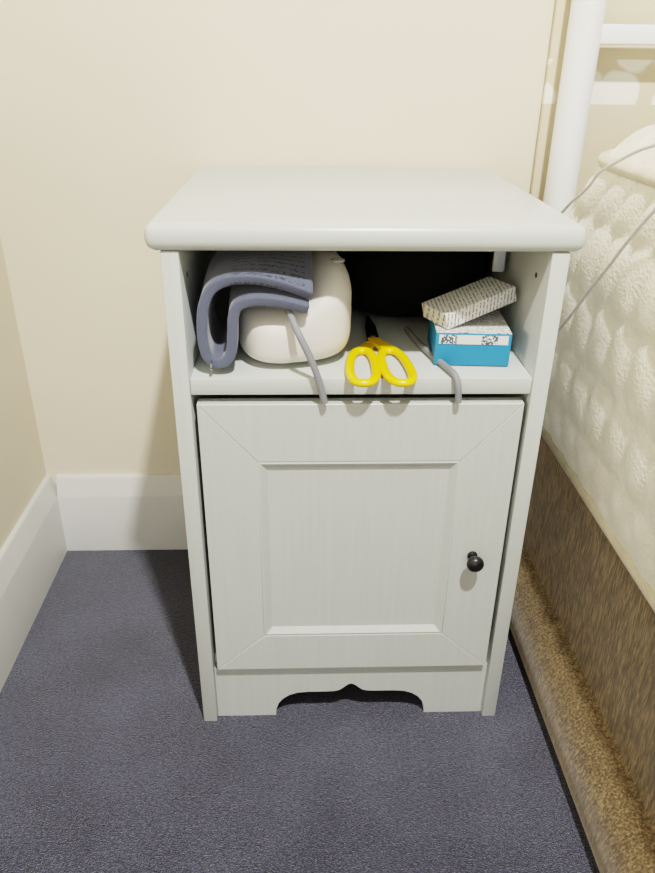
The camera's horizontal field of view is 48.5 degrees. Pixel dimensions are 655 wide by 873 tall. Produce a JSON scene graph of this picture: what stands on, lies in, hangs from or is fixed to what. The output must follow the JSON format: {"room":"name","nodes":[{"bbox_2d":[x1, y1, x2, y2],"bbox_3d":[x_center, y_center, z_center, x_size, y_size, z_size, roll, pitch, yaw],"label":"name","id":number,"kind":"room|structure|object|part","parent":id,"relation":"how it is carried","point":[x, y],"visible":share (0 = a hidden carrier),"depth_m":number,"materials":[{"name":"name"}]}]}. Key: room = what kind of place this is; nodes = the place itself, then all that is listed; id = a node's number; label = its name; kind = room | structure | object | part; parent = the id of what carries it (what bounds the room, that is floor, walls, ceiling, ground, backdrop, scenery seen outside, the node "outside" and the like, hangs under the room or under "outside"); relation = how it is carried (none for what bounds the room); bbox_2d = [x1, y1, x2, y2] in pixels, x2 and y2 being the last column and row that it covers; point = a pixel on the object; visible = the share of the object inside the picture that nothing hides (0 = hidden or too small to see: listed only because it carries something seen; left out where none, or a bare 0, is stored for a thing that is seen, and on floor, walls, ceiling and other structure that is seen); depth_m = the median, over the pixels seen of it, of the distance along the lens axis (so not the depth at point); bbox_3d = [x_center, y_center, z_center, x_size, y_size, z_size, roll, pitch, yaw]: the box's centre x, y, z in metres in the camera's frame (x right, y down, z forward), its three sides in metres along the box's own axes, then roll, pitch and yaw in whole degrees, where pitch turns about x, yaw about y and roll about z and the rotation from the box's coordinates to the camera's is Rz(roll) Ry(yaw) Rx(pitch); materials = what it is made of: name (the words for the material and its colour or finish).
{"room":"bedroom","nodes":[
{"label":"bedroom","id":0,"kind":"room"},
{"bbox_2d":[0,237,46,549],"bbox_3d":[-0.519,-0.148,-0.453,0.100,2.400,3.036,0,27,-2],"label":"wall","id":1,"kind":"structure","parent":0,"point":[22,466],"depth_m":1.22,"materials":[{"name":"beige paint"}]},
{"bbox_2d":[0,474,66,691],"bbox_3d":[-0.472,0.844,0.065,0.020,0.162,3.036,0,27,-2],"label":"baseboard","id":2,"kind":"structure","parent":1,"relation":"attached to","point":[32,555],"depth_m":1.23,"materials":[{"name":"paint"}]},
{"bbox_2d":[0,0,555,484],"bbox_3d":[0.929,-0.880,0.988,3.102,2.400,0.100,0,27,-2],"label":"wall","id":3,"kind":"structure","parent":0,"point":[108,108],"depth_m":1.10,"materials":[{"name":"beige paint"}]},
{"bbox_2d":[56,474,187,550],"bbox_3d":[0.979,0.140,1.453,2.982,0.162,0.020,0,27,-2],"label":"baseboard","id":4,"kind":"structure","parent":3,"relation":"attached to","point":[98,511],"depth_m":1.39,"materials":[{"name":"paint"}]},
{"bbox_2d":[0,549,599,872],"bbox_3d":[0.966,0.907,0.207,3.102,0.050,3.136,0,27,-2],"label":"floor","id":5,"kind":"structure","parent":0,"point":[111,762],"depth_m":1.00,"materials":[{"name":"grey carpet"}]},
{"bbox_2d":[144,167,586,720],"bbox_3d":[0.031,0.005,1.092,0.460,0.715,0.466,0,27,-2],"label":"nightstand","id":6,"kind":"object","parent":5,"relation":"on","point":[371,538],"visible":0.97,"depth_m":0.90,"materials":[{"name":"paint"}]},
{"bbox_3d":[-0.174,0.017,1.094,0.020,0.686,0.419,0,27,-2],"label":"panel","id":7,"kind":"part","parent":6,"relation":"part of","materials":[{"name":"white paint"}]},
{"bbox_2d":[196,251,461,404],"bbox_3d":[-0.001,-0.154,0.875,0.304,0.165,0.197,0,27,-2],"label":"monitor","id":8,"kind":"object","parent":6,"relation":"on","point":[285,306],"visible":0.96,"depth_m":0.82,"materials":[{"name":"white plastic"}]},
{"bbox_3d":[0.025,-0.123,1.260,0.390,0.586,0.007,0,27,-2],"label":"panel","id":9,"kind":"part","parent":6,"relation":"part of","materials":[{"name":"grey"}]},
{"bbox_3d":[0.035,0.295,1.021,0.378,0.061,0.018,0,27,-2],"label":"door rail","id":10,"kind":"part","parent":6,"relation":"part of","materials":[{"name":"white paint"}]},
{"bbox_3d":[0.037,0.150,0.939,0.244,0.273,0.006,0,27,-2],"label":"door panel","id":11,"kind":"part","parent":6,"relation":"part of","materials":[{"name":"white paint"}]},
{"bbox_3d":[0.039,-0.008,0.863,0.378,0.076,0.018,0,27,-2],"label":"door rail","id":12,"kind":"part","parent":6,"relation":"part of","materials":[{"name":"white paint"}]},
{"bbox_2d":[190,285,531,394],"bbox_3d":[0.033,-0.151,1.011,0.390,0.020,0.409,0,27,-2],"label":"shelf","id":13,"kind":"object","parent":6,"relation":"attached to","point":[246,375],"depth_m":0.84,"materials":[{"name":"paint"}]},
{"bbox_2d":[345,314,417,386],"bbox_3d":[0.058,-0.114,0.906,0.082,0.010,0.248,0,27,-2],"label":"scissors","id":14,"kind":"object","parent":6,"relation":"on","point":[379,366],"visible":1,"depth_m":0.85,"materials":[{"name":"yellow plastic"}]},
{"bbox_2d":[336,251,506,316],"bbox_3d":[0.115,-0.254,1.039,0.216,0.137,0.253,0,27,-2],"label":"pouch","id":15,"kind":"object","parent":6,"relation":"on","point":[383,283],"visible":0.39,"depth_m":0.94,"materials":[{"name":"black fabric"}]},
{"bbox_3d":[0.217,-0.223,0.919,0.016,0.030,0.004,0,27,-2],"label":"zip pull","id":16,"kind":"part","parent":15,"relation":"part of","materials":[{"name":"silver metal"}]},
{"bbox_2d":[428,311,511,365],"bbox_3d":[0.171,-0.121,0.889,0.088,0.041,0.087,2,27,2],"label":"box","id":17,"kind":"object","parent":6,"relation":"on","point":[483,340],"visible":0.89,"depth_m":0.85,"materials":[{"name":"blue cardboard"}]},
{"bbox_2d":[422,276,515,328],"bbox_3d":[0.171,-0.162,0.877,0.101,0.041,0.052,-12,30,-23],"label":"carton","id":18,"kind":"object","parent":17,"relation":"on","point":[461,305],"visible":1,"depth_m":0.86,"materials":[{"name":"white cardboard"}]},
{"bbox_3d":[0.172,-0.139,0.880,0.093,0.001,0.091,0,27,-2],"label":"printed lid","id":19,"kind":"part","parent":17,"relation":"part of","materials":[{"name":"white cardboard"}]},
{"bbox_3d":[0.188,0.160,0.931,0.022,0.022,0.027,0,27,-2],"label":"knob","id":20,"kind":"part","parent":6,"relation":"part of","materials":[{"name":"black metal"}]},
{"bbox_3d":[0.193,0.140,0.946,0.067,0.409,0.018,0,27,-2],"label":"door stile knob","id":21,"kind":"part","parent":6,"relation":"part of","materials":[{"name":"white paint"}]},
{"bbox_3d":[0.236,0.015,1.108,0.020,0.686,0.419,0,27,-2],"label":"panel","id":22,"kind":"part","parent":6,"relation":"part of","materials":[{"name":"white paint"}]},
{"bbox_2d":[509,0,654,872],"bbox_3d":[1.074,0.102,0.248,1.474,1.341,2.124,0,27,-2],"label":"bed","id":23,"kind":"object","parent":5,"relation":"on","point":[582,625],"visible":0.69,"depth_m":0.95,"materials":[{"name":"white fabric"}]},
{"bbox_3d":[0.357,-0.362,1.123,0.066,1.340,0.066,0,27,-2],"label":"headboard post","id":24,"kind":"part","parent":23,"relation":"part of","materials":[{"name":"white metal"}]},
{"bbox_3d":[1.041,-0.499,1.125,1.434,1.000,0.011,0,27,-2],"label":"headboard panel","id":25,"kind":"part","parent":23,"relation":"part of","materials":[{"name":"fabric"}]},
{"bbox_3d":[1.074,0.203,0.267,1.441,0.445,2.032,0,27,-2],"label":"mattress","id":26,"kind":"part","parent":23,"relation":"part of","materials":[{"name":"white fabric"}]},
{"bbox_2d":[558,208,654,332],"bbox_3d":[0.356,-0.081,0.872,0.195,0.552,0.803,-11,30,-22],"label":"cable","id":27,"kind":"object","parent":23,"relation":"on","point":[652,212],"visible":0.48,"depth_m":0.83,"materials":[{"name":"white plastic"}]},
{"bbox_2d":[561,143,654,213],"bbox_3d":[0.353,-0.121,0.905,0.156,0.513,0.714,-11,30,-21],"label":"cable","id":28,"kind":"object","parent":23,"relation":"on","point":[599,172],"visible":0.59,"depth_m":0.84,"materials":[{"name":"white plastic"}]},
{"bbox_3d":[1.043,-0.568,1.042,1.335,0.025,0.022,0,27,-2],"label":"headboard rail","id":29,"kind":"part","parent":23,"relation":"part of","materials":[{"name":"white metal"}]}
]}

